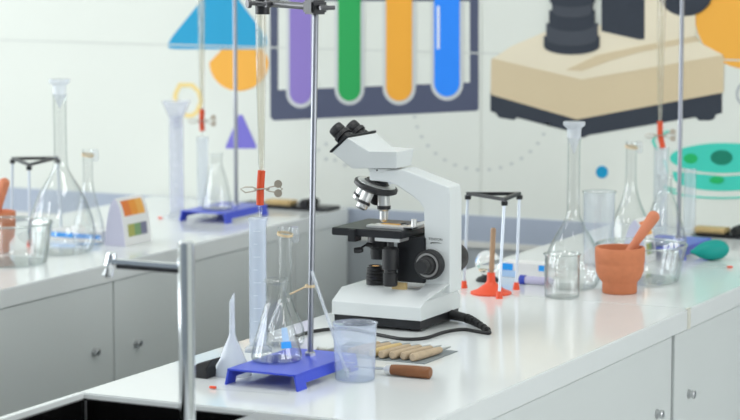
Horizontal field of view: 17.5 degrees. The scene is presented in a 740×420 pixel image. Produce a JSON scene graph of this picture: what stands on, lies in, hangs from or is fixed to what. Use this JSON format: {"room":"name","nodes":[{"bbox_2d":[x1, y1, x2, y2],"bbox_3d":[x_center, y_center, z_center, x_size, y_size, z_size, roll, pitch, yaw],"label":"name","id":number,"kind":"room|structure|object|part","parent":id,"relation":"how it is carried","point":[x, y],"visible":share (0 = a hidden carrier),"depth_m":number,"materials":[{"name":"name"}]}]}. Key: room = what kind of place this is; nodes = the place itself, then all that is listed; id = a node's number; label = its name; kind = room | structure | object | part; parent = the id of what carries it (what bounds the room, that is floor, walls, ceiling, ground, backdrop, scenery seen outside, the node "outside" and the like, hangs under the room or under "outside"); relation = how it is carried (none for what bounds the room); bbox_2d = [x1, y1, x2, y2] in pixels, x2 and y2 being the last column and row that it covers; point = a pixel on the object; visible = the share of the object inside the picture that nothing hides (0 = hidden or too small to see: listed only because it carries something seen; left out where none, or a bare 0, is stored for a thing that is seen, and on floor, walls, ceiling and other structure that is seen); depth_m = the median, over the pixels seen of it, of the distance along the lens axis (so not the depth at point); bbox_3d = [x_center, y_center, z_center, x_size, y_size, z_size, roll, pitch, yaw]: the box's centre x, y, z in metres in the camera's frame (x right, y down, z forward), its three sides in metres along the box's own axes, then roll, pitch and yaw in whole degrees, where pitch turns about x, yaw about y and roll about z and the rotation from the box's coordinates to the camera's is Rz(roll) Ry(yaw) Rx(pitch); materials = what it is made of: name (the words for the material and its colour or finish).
{"room":"science classroom","nodes":[
{"label":"science classroom","id":0,"kind":"room"},
{"bbox_2d":[0,0,739,228],"bbox_3d":[0.917,-0.603,5.373,9.800,3.100,0.150,3,8,26],"label":"wall","id":1,"kind":"structure","parent":0,"point":[113,105],"depth_m":5.94,"materials":[{"name":"paint"}]},
{"bbox_2d":[173,83,203,117],"bbox_3d":[-0.456,-0.275,6.020,0.088,0.088,0.001,3,8,26],"label":"mural","id":2,"kind":"object","parent":1,"relation":"attached to","point":[175,94],"visible":0.98,"depth_m":6.02},
{"bbox_2d":[168,0,267,90],"bbox_3d":[-0.379,-0.483,5.956,0.288,0.372,0.001,3,8,26],"label":"mural","id":3,"kind":"object","parent":1,"relation":"attached to","point":[213,23],"visible":0.97,"depth_m":5.95},
{"bbox_2d":[226,115,255,148],"bbox_3d":[-0.320,-0.194,5.961,0.087,0.087,0.001,3,8,26],"label":"mural","id":4,"kind":"object","parent":1,"relation":"attached to","point":[245,139],"visible":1,"depth_m":5.96},
{"bbox_2d":[16,217,523,284],"bbox_3d":[0.882,0.485,5.436,9.200,0.723,0.004,3,8,26],"label":"trim","id":5,"kind":"structure","parent":1,"relation":"attached to","point":[357,263],"depth_m":5.84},
{"bbox_2d":[16,211,540,250],"bbox_3d":[0.881,0.119,5.389,9.200,0.015,0.009,3,8,26],"label":"trim","id":6,"kind":"structure","parent":1,"relation":"attached to","point":[475,244],"depth_m":5.69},
{"bbox_2d":[316,142,346,166],"bbox_3d":[-0.094,-0.136,5.854,0.085,0.058,0.001,3,8,26],"label":"mural","id":7,"kind":"object","parent":1,"relation":"attached to","point":[325,143],"visible":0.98,"depth_m":5.86},
{"bbox_2d":[2,187,692,245],"bbox_3d":[0.882,0.082,5.386,9.200,0.061,0.006,3,8,26],"label":"trim","id":8,"kind":"structure","parent":1,"relation":"attached to","point":[541,232],"depth_m":5.71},
{"bbox_2d":[0,39,739,60],"bbox_3d":[0.883,-0.331,5.338,9.200,0.004,0.001,3,8,26],"label":"trim","id":9,"kind":"structure","parent":1,"relation":"attached to","point":[0,39],"depth_m":5.99,"materials":[{"name":"white paint"}]},
{"bbox_2d":[270,0,477,119],"bbox_3d":[0.005,-0.392,5.772,0.561,0.374,0.003,3,8,26],"label":"mural","id":10,"kind":"object","parent":1,"relation":"attached to","point":[399,93],"visible":0.94,"depth_m":5.76,"materials":[{"name":"paint"}]},
{"bbox_2d":[479,0,481,214],"bbox_3d":[0.261,-1.079,5.560,0.004,2.200,0.001,3,8,26],"label":"trim","id":11,"kind":"structure","parent":1,"relation":"attached to","point":[480,0],"depth_m":5.66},
{"bbox_2d":[412,115,548,170],"bbox_3d":[0.260,-0.154,5.674,0.354,0.128,0.001,3,8,26],"label":"mural","id":12,"kind":"object","parent":1,"relation":"attached to","point":[413,116],"visible":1,"depth_m":5.68},
{"bbox_2d":[596,166,607,177],"bbox_3d":[0.536,-0.088,5.543,0.030,0.029,0.001,3,8,26],"label":"mural","id":13,"kind":"object","parent":1,"relation":"attached to","point":[601,171],"visible":1,"depth_m":5.54},
{"bbox_2d":[490,0,723,137],"bbox_3d":[0.537,-0.369,5.504,0.571,0.411,0.007,3,8,26],"label":"mural","id":14,"kind":"object","parent":1,"relation":"attached to","point":[615,74],"visible":0.99,"depth_m":5.50},
{"bbox_3d":[0.710,-0.491,5.404,0.128,0.108,0.004,3,8,26],"label":"knob","id":15,"kind":"part","parent":14,"relation":"part of","materials":[{"name":"black paint"}]},
{"bbox_2d":[652,130,739,198],"bbox_3d":[0.779,-0.100,5.417,0.306,0.152,0.003,3,8,26],"label":"mural","id":16,"kind":"object","parent":1,"relation":"attached to","point":[717,165],"visible":0.96,"depth_m":5.42,"materials":[{"name":"green paint"}]},
{"bbox_3d":[0.796,-0.117,5.407,0.253,0.069,0.002,3,8,26],"label":"dish","id":17,"kind":"part","parent":16,"relation":"part of","materials":[{"name":"teal paint"}]},
{"bbox_3d":[0.796,-0.069,5.414,0.242,0.054,0.001,3,8,26],"label":"dish","id":18,"kind":"part","parent":16,"relation":"part of","materials":[{"name":"teal paint"}]},
{"bbox_2d":[696,0,739,67],"bbox_3d":[0.841,-0.434,5.347,0.245,0.240,0.001,3,8,26],"label":"mural","id":19,"kind":"object","parent":1,"relation":"attached to","point":[718,24],"visible":1,"depth_m":5.38},
{"bbox_2d":[736,84,739,103],"bbox_3d":[0.853,-0.259,5.362,0.074,0.068,0.001,3,8,26],"label":"mural","id":20,"kind":"object","parent":1,"relation":"attached to","point":[738,87],"visible":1,"depth_m":5.38},
{"bbox_3d":[-0.766,1.391,2.228,9.800,0.100,7.770,3,8,26],"label":"floor","id":21,"kind":"structure","parent":0,"visible":0},
{"bbox_2d":[0,223,346,416],"bbox_3d":[-1.014,0.619,4.591,0.566,0.862,3.209,3,8,26],"label":"base cabinet","id":22,"kind":"object","parent":21,"relation":"on","point":[65,344],"visible":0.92,"depth_m":5.04,"materials":[{"name":"metal"}]},
{"bbox_3d":[-0.708,0.561,4.612,0.018,0.752,0.778,3,8,26],"label":"door","id":23,"kind":"part","parent":22,"relation":"part of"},
{"bbox_3d":[-0.554,0.288,4.855,0.013,0.017,0.017,3,8,26],"label":"knob","id":24,"kind":"part","parent":22,"relation":"part of","materials":[{"name":"metal"}]},
{"bbox_3d":[-0.482,0.277,4.998,0.013,0.017,0.017,3,8,26],"label":"knob","id":25,"kind":"part","parent":22,"relation":"part of","materials":[{"name":"metal"}]},
{"bbox_2d":[0,196,347,308],"bbox_3d":[-1.032,0.174,4.517,0.560,0.037,3.259,3,8,26],"label":"countertop","id":26,"kind":"structure","parent":22,"relation":"on","point":[210,235],"depth_m":5.25,"materials":[{"name":"laminate"}]},
{"bbox_2d":[0,209,15,253],"bbox_3d":[-0.794,0.046,5.062,0.094,0.087,0.094,3,8,26],"label":"mortar","id":27,"kind":"object","parent":26,"relation":"on","point":[7,216],"visible":1,"depth_m":5.04,"materials":[{"name":"ceramic"}]},
{"bbox_2d":[0,178,9,212],"bbox_3d":[-0.783,-0.006,5.060,0.050,0.123,0.024,-4,8,-28],"label":"pestle","id":28,"kind":"object","parent":27,"relation":"in","point":[4,182],"visible":1,"depth_m":5.05,"materials":[{"name":"ceramic"}]},
{"bbox_2d":[0,216,52,267],"bbox_3d":[-0.739,0.066,4.900,0.185,0.086,0.185,3,8,26],"label":"glass bowl","id":29,"kind":"object","parent":26,"relation":"on","point":[51,220],"visible":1,"depth_m":4.89,"materials":[{"name":"clear glass"}]},
{"bbox_2d":[10,156,61,246],"bbox_3d":[-0.729,-0.020,5.222,0.124,0.178,0.177,-1,7,-6],"label":"tripod stand","id":30,"kind":"object","parent":26,"relation":"on","point":[47,158],"visible":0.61,"depth_m":5.28,"materials":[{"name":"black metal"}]},
{"bbox_3d":[-0.790,-0.028,5.294,0.013,0.166,0.005,6,9,40],"label":"leg","id":31,"kind":"part","parent":30,"relation":"part of","materials":[{"name":"metal"}]},
{"bbox_3d":[-0.730,-0.010,5.146,0.006,0.166,0.017,0,7,-3],"label":"leg","id":32,"kind":"part","parent":30,"relation":"part of","materials":[{"name":"metal"}]},
{"bbox_3d":[-0.686,-0.030,5.306,0.005,0.166,0.014,6,9,40],"label":"leg","id":33,"kind":"part","parent":30,"relation":"part of","materials":[{"name":"metal"}]},
{"bbox_2d":[27,78,95,255],"bbox_3d":[-0.649,-0.092,5.037,0.143,0.366,0.143,3,8,26],"label":"flask","id":34,"kind":"object","parent":26,"relation":"on","point":[58,84],"visible":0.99,"depth_m":5.01,"materials":[{"name":"clear glass"}]},
{"bbox_2d":[51,226,105,242],"bbox_3d":[-0.629,0.053,5.264,0.130,0.023,0.060,3,8,26],"label":"carton","id":35,"kind":"object","parent":26,"relation":"on","point":[85,234],"visible":0.76,"depth_m":5.24,"materials":[{"name":"white cardboard"}]},
{"bbox_2d":[73,149,104,244],"bbox_3d":[-0.606,-0.027,5.163,0.069,0.207,0.069,3,8,26],"label":"flask","id":36,"kind":"object","parent":26,"relation":"on","point":[88,154],"visible":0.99,"depth_m":5.15,"materials":[{"name":"clear glass"}]},
{"bbox_2d":[105,194,151,246],"bbox_3d":[-0.524,0.021,5.200,0.053,0.102,0.105,3,8,26],"label":"card","id":37,"kind":"object","parent":26,"relation":"on","point":[128,222],"visible":1,"depth_m":5.17,"materials":[{"name":"white paper"}]},
{"bbox_2d":[166,115,183,215],"bbox_3d":[-0.455,-0.102,5.646,0.059,0.239,0.052,3,8,26],"label":"cylinder","id":38,"kind":"object","parent":26,"relation":"on","point":[171,115],"visible":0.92,"depth_m":5.65,"materials":[{"name":"glass"}]},
{"bbox_2d":[196,136,208,204],"bbox_3d":[-0.399,-0.083,5.726,0.047,0.182,0.041,3,8,26],"label":"cylinder","id":39,"kind":"object","parent":26,"relation":"on","point":[200,136],"visible":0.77,"depth_m":5.72,"materials":[{"name":"clear glass"}]},
{"bbox_2d":[179,0,267,223],"bbox_3d":[-0.361,-0.304,5.616,0.168,0.647,0.200,3,8,26],"label":"stand","id":40,"kind":"object","parent":26,"relation":"on","point":[237,209],"visible":0.98,"depth_m":5.65,"materials":[{"name":"blue metal"}]},
{"bbox_2d":[188,11,215,130],"bbox_3d":[-0.399,-0.428,5.684,0.070,0.523,0.020,0,7,2],"label":"buret","id":41,"kind":"object","parent":40,"relation":"attached to","point":[201,120],"visible":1,"depth_m":5.70,"materials":[{"name":"clear glass"}]},
{"bbox_2d":[202,153,231,210],"bbox_3d":[-0.357,-0.067,5.600,0.070,0.131,0.070,4,8,30],"label":"flask","id":42,"kind":"object","parent":40,"relation":"on","point":[218,208],"visible":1,"depth_m":5.60,"materials":[{"name":"clear glass"}]},
{"bbox_3d":[-0.343,-0.005,5.643,0.118,0.003,0.200,3,8,26],"label":"plate","id":43,"kind":"part","parent":40,"relation":"part of","materials":[{"name":"blue ceramic"}]},
{"bbox_3d":[-0.317,-0.321,5.654,0.009,0.622,0.009,3,8,26],"label":"rod","id":44,"kind":"part","parent":40,"relation":"part of","materials":[{"name":"metal"}]},
{"bbox_2d":[241,198,340,211],"bbox_3d":[-0.200,-0.018,5.839,0.255,0.026,0.079,3,8,26],"label":"roll","id":45,"kind":"object","parent":26,"relation":"on","point":[274,203],"visible":0.82,"depth_m":5.81,"materials":[{"name":"black fabric"}]},
{"bbox_3d":[-0.216,-0.019,5.836,0.076,0.012,0.048,3,8,26],"label":"wooden handle","id":46,"kind":"part","parent":45,"relation":"part of","materials":[{"name":"yellow wood"}]},
{"bbox_3d":[-0.358,0.476,5.307,0.018,0.752,0.778,3,8,26],"label":"door","id":47,"kind":"part","parent":22,"relation":"part of","materials":[{"name":"white laminate"}]},
{"bbox_3d":[-0.123,0.420,5.774,0.018,0.752,0.268,3,8,26],"label":"panel","id":48,"kind":"part","parent":22,"relation":"part of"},
{"bbox_2d":[491,305,739,419],"bbox_3d":[0.319,0.632,4.484,0.566,0.862,2.209,3,8,26],"label":"base cabinet","id":49,"kind":"object","parent":21,"relation":"on","point":[693,373],"visible":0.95,"depth_m":4.25,"materials":[{"name":"laminate"}]},
{"bbox_2d":[0,291,686,419],"bbox_3d":[-0.164,0.299,3.489,0.560,0.037,2.183,3,8,26],"label":"countertop","id":50,"kind":"structure","parent":49,"relation":"on","point":[535,347],"depth_m":3.77,"materials":[{"name":"laminate"}]},
{"bbox_2d":[103,240,195,419],"bbox_3d":[-0.290,0.178,3.166,0.144,0.284,0.032,3,8,26],"label":"faucet","id":51,"kind":"object","parent":50,"relation":"on","point":[184,267],"visible":1,"depth_m":3.13,"materials":[{"name":"silver metal"}]},
{"bbox_3d":[-0.294,0.070,3.155,0.109,0.006,0.014,3,8,26],"label":"spout","id":52,"kind":"part","parent":51,"relation":"part of","materials":[{"name":"silver metal"}]},
{"bbox_2d":[18,398,326,419],"bbox_3d":[-0.447,0.457,3.038,0.448,0.238,0.994,3,8,26],"label":"sink","id":53,"kind":"object","parent":50,"relation":"in","point":[82,409],"visible":1,"depth_m":3.51,"materials":[{"name":"metal"}]},
{"bbox_2d":[195,357,220,378],"bbox_3d":[-0.251,0.241,3.686,0.035,0.030,0.030,3,8,26],"label":"block","id":54,"kind":"object","parent":50,"relation":"on","point":[205,369],"visible":0.81,"depth_m":3.68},
{"bbox_2d":[215,292,251,377],"bbox_3d":[-0.212,0.190,3.700,0.060,0.130,0.060,3,8,26],"label":"funnel","id":55,"kind":"object","parent":50,"relation":"on","point":[232,354],"visible":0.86,"depth_m":3.69,"materials":[{"name":"white plastic"}]},
{"bbox_2d":[248,221,271,349],"bbox_3d":[-0.182,0.121,3.895,0.051,0.218,0.044,3,8,26],"label":"cylinder","id":56,"kind":"object","parent":50,"relation":"on","point":[248,221],"visible":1,"depth_m":3.89,"materials":[{"name":"plastic"}]},
{"bbox_2d":[266,231,304,347],"bbox_3d":[-0.139,0.126,3.942,0.064,0.198,0.064,3,8,26],"label":"flask","id":57,"kind":"object","parent":50,"relation":"on","point":[290,235],"visible":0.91,"depth_m":3.94,"materials":[{"name":"clear glass"}]},
{"bbox_2d":[225,0,358,391],"bbox_3d":[-0.144,-0.073,3.715,0.231,0.647,0.296,3,8,26],"label":"stand","id":58,"kind":"object","parent":50,"relation":"on","point":[314,364],"visible":0.98,"depth_m":3.69,"materials":[{"name":"blue metal"}]},
{"bbox_2d":[240,30,282,215],"bbox_3d":[-0.175,-0.227,3.853,0.070,0.479,0.020,0,7,3],"label":"buret","id":59,"kind":"object","parent":58,"relation":"attached to","point":[260,188],"visible":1,"depth_m":3.87,"materials":[{"name":"clear glass"}]},
{"bbox_2d":[251,278,301,361],"bbox_3d":[-0.144,0.168,3.680,0.079,0.127,0.079,-2,7,-15],"label":"flask","id":60,"kind":"object","parent":58,"relation":"on","point":[284,344],"visible":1,"depth_m":3.66,"materials":[{"name":"clear glass"}]},
{"bbox_3d":[-0.124,-0.320,3.747,0.011,0.011,0.142,-4,8,-27],"label":"clamp arm","id":61,"kind":"part","parent":58,"relation":"part of","materials":[{"name":"metal"}]},
{"bbox_3d":[-0.118,0.233,3.685,0.118,0.003,0.200,3,8,26],"label":"plate","id":62,"kind":"part","parent":58,"relation":"part of","materials":[{"name":"blue ceramic"}]},
{"bbox_3d":[-0.087,-0.083,3.696,0.021,0.622,0.009,0,7,0],"label":"rod","id":63,"kind":"part","parent":58,"relation":"part of","materials":[{"name":"metal"}]},
{"bbox_2d":[316,347,365,358],"bbox_3d":[-0.059,0.228,3.833,0.117,0.019,0.019,3,8,26],"label":"brush","id":64,"kind":"object","parent":50,"relation":"on","point":[357,354],"visible":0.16,"depth_m":3.82,"materials":[{"name":"metal"}]},
{"bbox_2d":[332,323,376,380],"bbox_3d":[-0.023,0.215,3.662,0.070,0.088,0.070,3,8,26],"label":"beaker","id":65,"kind":"object","parent":50,"relation":"on","point":[332,323],"visible":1,"depth_m":3.65,"materials":[{"name":"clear plastic"}]},
{"bbox_2d":[327,341,457,363],"bbox_3d":[0.027,0.231,3.891,0.196,0.001,0.127,3,8,26],"label":"mat","id":66,"kind":"object","parent":50,"relation":"on","point":[444,353],"visible":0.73,"depth_m":3.85,"materials":[{"name":"grey fabric"}]},
{"bbox_2d":[348,341,389,353],"bbox_3d":[-0.001,0.222,3.902,0.013,0.013,0.116,5,8,33],"label":"tool","id":67,"kind":"object","parent":66,"relation":"on","point":[356,348],"visible":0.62,"depth_m":3.88,"materials":[{"name":"wood"}]},
{"bbox_2d":[358,342,399,354],"bbox_3d":[0.017,0.223,3.896,0.013,0.013,0.116,5,8,33],"label":"tool","id":68,"kind":"object","parent":66,"relation":"on","point":[363,351],"visible":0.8,"depth_m":3.86,"materials":[{"name":"wood"}]},
{"bbox_2d":[369,342,410,356],"bbox_3d":[0.034,0.224,3.889,0.013,0.013,0.116,5,8,33],"label":"tool","id":69,"kind":"object","parent":66,"relation":"on","point":[374,352],"visible":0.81,"depth_m":3.86,"materials":[{"name":"wood"}]},
{"bbox_2d":[378,344,419,358],"bbox_3d":[0.049,0.225,3.878,0.013,0.013,0.116,5,8,33],"label":"tool","id":70,"kind":"object","parent":66,"relation":"on","point":[382,354],"visible":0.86,"depth_m":3.84,"materials":[{"name":"wood"}]},
{"bbox_2d":[389,344,430,358],"bbox_3d":[0.067,0.226,3.871,0.013,0.013,0.116,5,8,33],"label":"tool","id":71,"kind":"object","parent":66,"relation":"on","point":[395,354],"visible":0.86,"depth_m":3.84,"materials":[{"name":"wood"}]},
{"bbox_2d":[400,345,441,359],"bbox_3d":[0.084,0.227,3.865,0.013,0.013,0.116,5,8,33],"label":"tool","id":72,"kind":"object","parent":66,"relation":"on","point":[405,355],"visible":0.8,"depth_m":3.83,"materials":[{"name":"wood"}]},
{"bbox_2d":[410,346,450,360],"bbox_3d":[0.099,0.228,3.853,0.013,0.013,0.116,5,8,33],"label":"tool","id":73,"kind":"object","parent":66,"relation":"on","point":[423,354],"visible":1,"depth_m":3.83,"materials":[{"name":"wood"}]},
{"bbox_2d":[295,120,491,340],"bbox_3d":[0.065,0.030,4.104,0.309,0.349,0.296,2,7,18],"label":"microscope","id":74,"kind":"object","parent":50,"relation":"on","point":[416,285],"visible":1,"depth_m":4.13,"materials":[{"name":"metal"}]},
{"bbox_3d":[-0.029,-0.120,4.189,0.035,0.031,0.114,3,8,26],"label":"eyepiece plate","id":75,"kind":"part","parent":74,"relation":"part of","materials":[{"name":"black plastic"}]},
{"bbox_3d":[-0.013,0.066,4.177,0.032,0.019,0.016,-3,7,-20],"label":"iris lever","id":76,"kind":"part","parent":74,"relation":"part of","materials":[{"name":"black metal"}]},
{"bbox_3d":[0.037,0.204,4.060,0.330,0.015,0.139,-2,7,-15],"label":"power cord","id":77,"kind":"part","parent":74,"relation":"part of","materials":[{"name":"black rubber"}]},
{"bbox_3d":[0.079,0.032,4.153,0.156,0.210,0.048,3,8,26],"label":"arm","id":78,"kind":"part","parent":74,"relation":"part of","materials":[{"name":"metal"}]},
{"bbox_3d":[0.092,0.096,4.090,0.031,0.031,0.026,3,8,26],"label":"fine knob","id":79,"kind":"part","parent":74,"relation":"part of","materials":[{"name":"black plastic"}]},
{"bbox_3d":[0.102,0.093,4.110,0.050,0.050,0.020,3,8,26],"label":"coarse knob","id":80,"kind":"part","parent":74,"relation":"part of","materials":[{"name":"black plastic"}]},
{"bbox_3d":[0.124,0.136,4.142,0.053,0.028,0.135,3,8,26],"label":"arm","id":81,"kind":"part","parent":74,"relation":"part of","materials":[{"name":"ceramic"}]},
{"bbox_3d":[0.140,0.084,4.185,0.050,0.050,0.052,3,8,26],"label":"coarse knob","id":82,"kind":"part","parent":74,"relation":"part of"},
{"bbox_2d":[355,364,432,378],"bbox_3d":[0.035,0.246,3.698,0.129,0.019,0.019,3,8,26],"label":"tool","id":83,"kind":"object","parent":50,"relation":"on","point":[414,371],"visible":1,"depth_m":3.68,"materials":[{"name":"wood"}]},
{"bbox_3d":[0.060,0.247,3.686,0.074,0.019,0.019,3,8,26],"label":"handle","id":84,"kind":"part","parent":83,"relation":"part of","materials":[{"name":"brown wood"}]},
{"bbox_2d":[686,308,690,328],"bbox_3d":[0.574,0.196,4.334,0.005,0.037,0.016,3,8,26],"label":"strip","id":85,"kind":"object","parent":50,"relation":"attached to","point":[688,309],"visible":1,"depth_m":4.33,"materials":[{"name":"white plastic"}]},
{"bbox_3d":[0.317,0.648,3.897,0.018,0.752,0.942,3,8,26],"label":"door","id":86,"kind":"part","parent":49,"relation":"part of","materials":[{"name":"white laminate"}]},
{"bbox_2d":[458,224,739,326],"bbox_3d":[0.566,0.123,4.935,0.560,0.037,1.076,3,8,26],"label":"countertop","id":87,"kind":"structure","parent":49,"relation":"on","point":[710,291],"depth_m":4.69,"materials":[{"name":"laminate"}]},
{"bbox_2d":[475,250,499,282],"bbox_3d":[0.228,0.108,4.659,0.049,0.060,0.049,3,8,26],"label":"glass ball","id":88,"kind":"object","parent":87,"relation":"on","point":[482,259],"visible":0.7,"depth_m":4.64,"materials":[{"name":"clear glass"}]},
{"bbox_2d":[470,272,511,296],"bbox_3d":[0.227,0.137,4.505,0.078,0.040,0.078,3,8,26],"label":"holder","id":89,"kind":"object","parent":87,"relation":"on","point":[490,288],"visible":0.94,"depth_m":4.49,"materials":[{"name":"red plastic"}]},
{"bbox_2d":[489,228,495,272],"bbox_3d":[0.229,0.082,4.498,0.013,0.098,0.011,3,8,26],"label":"tube","id":90,"kind":"object","parent":89,"relation":"in","point":[493,230],"visible":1,"depth_m":4.49,"materials":[{"name":"brown wood"}]},
{"bbox_2d":[461,192,522,298],"bbox_3d":[0.231,0.065,4.500,0.118,0.184,0.141,0,7,0],"label":"tripod stand","id":91,"kind":"object","parent":87,"relation":"on","point":[489,195],"visible":1,"depth_m":4.55,"materials":[{"name":"white metal"}]},
{"bbox_3d":[0.182,0.058,4.564,0.012,0.172,0.006,-1,7,-10],"label":"leg","id":92,"kind":"part","parent":91,"relation":"part of","materials":[{"name":"metal"}]},
{"bbox_3d":[0.245,0.071,4.452,0.006,0.172,0.037,2,7,18],"label":"leg","id":93,"kind":"part","parent":91,"relation":"part of","materials":[{"name":"metal"}]},
{"bbox_2d":[501,201,507,205],"bbox_3d":[0.250,-0.012,4.457,0.013,0.008,0.013,3,8,26],"label":"cap","id":94,"kind":"object","parent":91,"relation":"attached to","point":[503,203],"depth_m":4.45,"materials":[{"name":"black plastic"}]},
{"bbox_3d":[0.281,0.059,4.554,0.005,0.172,0.026,2,7,16],"label":"leg","id":95,"kind":"part","parent":91,"relation":"part of","materials":[{"name":"metal"}]},
{"bbox_2d":[502,259,555,277],"bbox_3d":[0.310,0.117,4.712,0.097,0.030,0.050,3,8,26],"label":"carton","id":96,"kind":"object","parent":87,"relation":"on","point":[526,267],"visible":0.67,"depth_m":4.69,"materials":[{"name":"white cardboard"}]},
{"bbox_2d":[518,275,553,285],"bbox_3d":[0.320,0.136,4.608,0.070,0.018,0.018,3,8,26],"label":"tube","id":97,"kind":"object","parent":87,"relation":"on","point":[523,279],"visible":0.98,"depth_m":4.60,"materials":[{"name":"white plastic"}]},
{"bbox_2d":[543,251,580,298],"bbox_3d":[0.357,0.121,4.460,0.071,0.083,0.071,3,8,26],"label":"beaker","id":98,"kind":"object","parent":87,"relation":"on","point":[575,251],"visible":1,"depth_m":4.46,"materials":[{"name":"clear glass"}]},
{"bbox_2d":[544,121,599,290],"bbox_3d":[0.386,-0.009,4.555,0.109,0.318,0.109,0,7,-2],"label":"flask","id":99,"kind":"object","parent":87,"relation":"on","point":[573,127],"visible":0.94,"depth_m":4.53,"materials":[{"name":"clear glass"}]},
{"bbox_2d":[583,190,616,263],"bbox_3d":[0.464,0.037,4.868,0.070,0.151,0.070,3,8,26],"label":"beaker","id":100,"kind":"object","parent":87,"relation":"on","point":[588,190],"visible":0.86,"depth_m":4.86,"materials":[{"name":"clear glass"}]},
{"bbox_2d":[595,244,644,294],"bbox_3d":[0.470,0.112,4.514,0.094,0.087,0.094,3,8,26],"label":"mortar","id":101,"kind":"object","parent":87,"relation":"on","point":[619,269],"visible":1,"depth_m":4.48,"materials":[{"name":"ceramic"}]},
{"bbox_2d":[626,211,659,249],"bbox_3d":[0.499,0.062,4.516,0.092,0.121,0.024,-1,7,-5],"label":"pestle","id":102,"kind":"object","parent":101,"relation":"in","point":[653,217],"visible":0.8,"depth_m":4.51,"materials":[{"name":"ceramic"}]},
{"bbox_2d":[609,141,644,240],"bbox_3d":[0.559,-0.035,5.146,0.089,0.226,0.089,3,8,26],"label":"flask","id":103,"kind":"object","parent":87,"relation":"on","point":[626,145],"visible":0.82,"depth_m":5.14,"materials":[{"name":"clear glass"}]},
{"bbox_2d":[624,217,656,263],"bbox_3d":[0.553,0.061,4.926,0.053,0.089,0.060,3,8,26],"label":"card","id":104,"kind":"object","parent":87,"relation":"on","point":[648,242],"visible":0.6,"depth_m":4.91,"materials":[{"name":"white paper"}]},
{"bbox_2d":[595,237,687,285],"bbox_3d":[0.526,0.101,4.658,0.180,0.074,0.180,3,8,26],"label":"glass bowl","id":105,"kind":"object","parent":87,"relation":"on","point":[596,243],"visible":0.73,"depth_m":4.64,"materials":[{"name":"clear glass"}]},
{"bbox_2d":[653,146,668,232],"bbox_3d":[0.635,-0.036,5.244,0.054,0.204,0.046,3,8,26],"label":"cylinder","id":106,"kind":"object","parent":87,"relation":"on","point":[655,146],"visible":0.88,"depth_m":5.24,"materials":[{"name":"clear glass"}]},
{"bbox_2d":[654,0,710,260],"bbox_3d":[0.631,-0.237,5.068,0.179,0.647,0.313,3,8,26],"label":"stand","id":107,"kind":"object","parent":87,"relation":"on","point":[666,241],"visible":0.76,"depth_m":5.05,"materials":[{"name":"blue metal"}]},
{"bbox_2d":[644,13,675,148],"bbox_3d":[0.632,-0.373,5.204,0.070,0.516,0.020,0,7,2],"label":"buret","id":108,"kind":"object","parent":107,"relation":"attached to","point":[660,134],"visible":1,"depth_m":5.22,"materials":[{"name":"clear glass"}]},
{"bbox_3d":[0.654,-0.248,5.053,0.009,0.622,0.009,3,8,26],"label":"rod","id":109,"kind":"part","parent":107,"relation":"part of","materials":[{"name":"metal"}]},
{"bbox_3d":[0.629,0.068,5.042,0.118,0.003,0.200,3,8,26],"label":"plate","id":110,"kind":"part","parent":107,"relation":"part of","materials":[{"name":"blue metal"}]},
{"bbox_2d":[682,168,696,233],"bbox_3d":[0.703,-0.014,5.279,0.046,0.153,0.040,3,8,26],"label":"cylinder","id":111,"kind":"object","parent":87,"relation":"on","point":[685,168],"visible":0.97,"depth_m":5.28,"materials":[{"name":"clear glass"}]},
{"bbox_2d":[690,240,728,259],"bbox_3d":[0.700,0.083,4.941,0.084,0.043,0.043,-2,7,-18],"label":"bulb","id":112,"kind":"object","parent":87,"relation":"on","point":[710,249],"visible":1,"depth_m":4.93,"materials":[{"name":"teal rubber"}]},
{"bbox_2d":[690,225,739,238],"bbox_3d":[0.784,0.045,5.317,0.134,0.026,0.079,3,8,26],"label":"roll","id":113,"kind":"object","parent":87,"relation":"on","point":[700,230],"visible":0.99,"depth_m":5.30,"materials":[{"name":"black fabric"}]},
{"bbox_3d":[0.757,0.044,5.319,0.083,0.012,0.048,3,8,26],"label":"wooden handle","id":114,"kind":"part","parent":113,"relation":"part of","materials":[{"name":"yellow wood"}]},
{"bbox_3d":[0.509,0.358,4.211,0.013,0.017,0.017,3,8,26],"label":"knob","id":115,"kind":"part","parent":49,"relation":"part of","materials":[{"name":"metal"}]},
{"bbox_3d":[0.585,0.335,4.361,0.013,0.017,0.017,3,8,26],"label":"knob","id":116,"kind":"part","parent":49,"relation":"part of","materials":[{"name":"metal"}]},
{"bbox_3d":[0.746,0.545,4.747,0.018,0.752,0.942,3,8,26],"label":"door","id":117,"kind":"part","parent":49,"relation":"part of","materials":[{"name":"white laminate"}]}
]}

